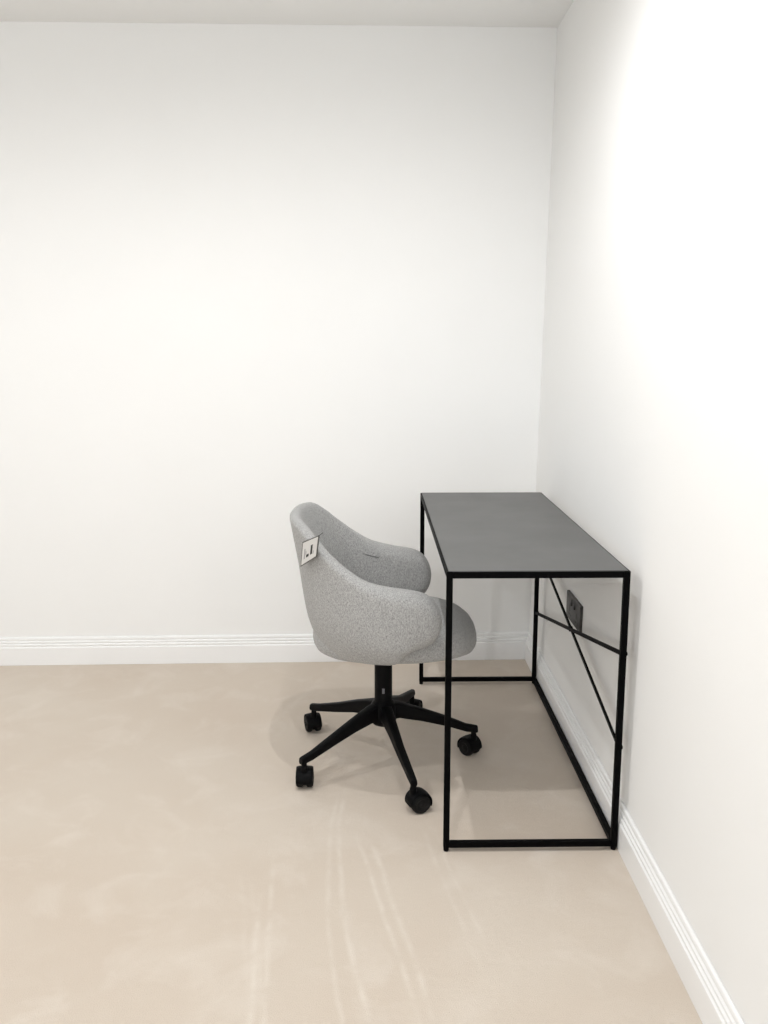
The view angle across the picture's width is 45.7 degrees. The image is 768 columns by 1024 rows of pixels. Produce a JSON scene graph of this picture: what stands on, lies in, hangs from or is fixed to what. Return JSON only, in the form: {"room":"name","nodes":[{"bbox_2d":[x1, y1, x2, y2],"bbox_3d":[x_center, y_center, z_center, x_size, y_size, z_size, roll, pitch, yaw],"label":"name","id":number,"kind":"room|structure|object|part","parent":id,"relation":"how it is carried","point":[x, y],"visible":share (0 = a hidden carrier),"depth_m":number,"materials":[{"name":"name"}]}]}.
{"room":"home office","nodes":[
{"label":"home office","id":0,"kind":"room"},
{"bbox_2d":[0,21,557,636],"bbox_3d":[-1.153,-0.590,3.601,3.835,2.447,0.120,0,11,-2],"label":"wall","id":1,"kind":"structure","parent":0,"point":[250,274],"depth_m":3.52,"materials":[{"name":"paint"}]},
{"bbox_2d":[0,631,528,665],"bbox_3d":[-1.230,0.569,3.745,3.675,0.116,0.018,0,11,-2],"label":"baseboard","id":2,"kind":"structure","parent":1,"relation":"attached to","point":[254,648],"depth_m":3.75,"materials":[{"name":"paint"}]},
{"bbox_2d":[0,0,573,27],"bbox_3d":[-1.178,-1.408,1.047,3.952,0.100,4.920,0,11,-1],"label":"ceiling","id":3,"kind":"structure","parent":0,"point":[464,13],"depth_m":3.22,"materials":[{"name":"paint"}]},
{"bbox_2d":[0,659,702,1023],"bbox_3d":[-1.196,1.096,1.515,3.914,0.100,4.920,0,11,-1],"label":"floor","id":4,"kind":"structure","parent":0,"point":[164,859],"depth_m":2.30,"materials":[{"name":"beige polished concrete"}]},
{"bbox_2d":[290,502,481,813],"bbox_3d":[0.017,0.386,2.835,0.594,0.810,0.736,0,11,0],"label":"office chair","id":5,"kind":"object","parent":4,"relation":"on","point":[366,600],"visible":0.99,"depth_m":2.65,"materials":[{"name":"grey fabric"}]},
{"bbox_2d":[301,533,322,565],"bbox_3d":[-0.205,0.106,2.523,0.014,0.116,0.104,-10,14,-42],"label":"tag","id":6,"kind":"object","parent":5,"relation":"hanging from","point":[309,547],"visible":1,"depth_m":2.52,"materials":[{"name":"white paper"}]},
{"bbox_3d":[-0.132,0.669,2.764,0.293,0.117,0.043,-8,13,-38],"label":"leg","id":7,"kind":"part","parent":5,"relation":"part of","materials":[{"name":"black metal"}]},
{"bbox_3d":[-0.132,0.629,2.979,0.306,0.117,0.043,9,14,40],"label":"leg","id":8,"kind":"part","parent":5,"relation":"part of","materials":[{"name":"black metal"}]},
{"bbox_3d":[-0.061,0.195,2.781,0.440,0.415,0.610,0,11,0],"label":"backrest","id":9,"kind":"part","parent":5,"relation":"part of","materials":[{"name":"grey fabric"}]},
{"bbox_3d":[0.033,0.347,2.810,0.500,0.125,0.444,0,11,0],"label":"seat","id":10,"kind":"part","parent":5,"relation":"part of","materials":[{"name":"grey fabric"}]},
{"bbox_3d":[0.044,0.682,2.692,0.043,0.117,0.326,-3,11,-14],"label":"leg","id":11,"kind":"part","parent":5,"relation":"part of","materials":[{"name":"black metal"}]},
{"bbox_3d":[0.053,0.617,3.045,0.043,0.117,0.339,3,11,16],"label":"leg","id":12,"kind":"part","parent":5,"relation":"part of","materials":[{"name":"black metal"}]},
{"bbox_3d":[0.158,0.647,2.884,0.282,0.117,0.043,-1,11,-6],"label":"leg","id":13,"kind":"part","parent":5,"relation":"part of","materials":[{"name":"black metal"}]},
{"bbox_2d":[419,492,630,851],"bbox_3d":[0.373,0.405,2.891,0.456,0.752,1.192,0,11,-1],"label":"desk","id":14,"kind":"object","parent":4,"relation":"on","point":[477,535],"visible":1,"depth_m":2.47,"materials":[{"name":"grey paint"}]},
{"bbox_3d":[0.144,0.293,3.465,0.016,0.740,0.016,0,11,-1],"label":"leg","id":15,"kind":"part","parent":14,"relation":"part of","materials":[{"name":"black metal"}]},
{"bbox_3d":[0.152,0.046,2.821,0.016,0.016,1.161,0,11,-1],"label":"rail","id":16,"kind":"part","parent":14,"relation":"part of","materials":[{"name":"black metal"}]},
{"bbox_3d":[0.162,0.509,2.309,0.016,0.740,0.016,0,11,-1],"label":"leg","id":17,"kind":"part","parent":14,"relation":"part of","materials":[{"name":"black metal"}]},
{"bbox_3d":[0.363,0.647,3.535,0.422,0.016,0.016,0,11,-1],"label":"rail","id":18,"kind":"part","parent":14,"relation":"part of","materials":[{"name":"black metal"}]},
{"bbox_3d":[0.381,0.864,2.379,0.422,0.016,0.016,0,11,-1],"label":"rail","id":19,"kind":"part","parent":14,"relation":"part of","materials":[{"name":"black metal"}]},
{"bbox_3d":[0.581,0.292,3.472,0.016,0.740,0.016,0,11,-1],"label":"leg","id":20,"kind":"part","parent":14,"relation":"part of","materials":[{"name":"black metal"}]},
{"bbox_3d":[0.380,0.154,2.246,0.422,0.016,0.016,0,11,-1],"label":"rail","id":21,"kind":"part","parent":14,"relation":"part of","materials":[{"name":"black metal"}]},
{"bbox_3d":[0.590,0.755,2.960,0.016,0.016,1.161,0,11,-1],"label":"rail","id":22,"kind":"part","parent":14,"relation":"part of","materials":[{"name":"black metal"}]},
{"bbox_3d":[0.589,0.370,2.888,0.006,0.260,1.178,0,11,-1],"label":"brace rod","id":23,"kind":"part","parent":14,"relation":"part of","materials":[{"name":"black metal"}]},
{"bbox_3d":[0.591,0.368,2.888,0.006,0.266,1.178,0,11,-1],"label":"brace rod","id":24,"kind":"part","parent":14,"relation":"part of","materials":[{"name":"black metal"}]},
{"bbox_3d":[0.590,0.045,2.827,0.016,0.016,1.161,0,11,-1],"label":"rail","id":25,"kind":"part","parent":14,"relation":"part of","materials":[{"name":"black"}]},
{"bbox_3d":[0.599,0.508,2.316,0.016,0.740,0.016,0,11,-1],"label":"leg","id":26,"kind":"part","parent":14,"relation":"part of","materials":[{"name":"black metal"}]},
{"bbox_2d":[529,0,767,1023],"bbox_3d":[0.719,-0.164,1.319,0.160,2.447,4.700,0,11,-1],"label":"wall","id":27,"kind":"structure","parent":0,"point":[653,435],"depth_m":2.03,"materials":[{"name":"paint"}]},
{"bbox_2d":[566,590,582,631],"bbox_3d":[0.618,0.322,2.968,0.014,0.089,0.200,0,11,-1],"label":"power socket","id":28,"kind":"object","parent":27,"relation":"attached to","point":[574,609],"visible":0.97,"depth_m":2.94,"materials":[{"name":"black metal"}]},
{"bbox_2d":[525,632,744,1023],"bbox_3d":[0.632,0.985,1.518,0.018,0.116,4.672,0,11,-1],"label":"baseboard","id":29,"kind":"structure","parent":27,"relation":"attached to","point":[713,1004],"depth_m":2.12,"materials":[{"name":"paint"}]}
]}

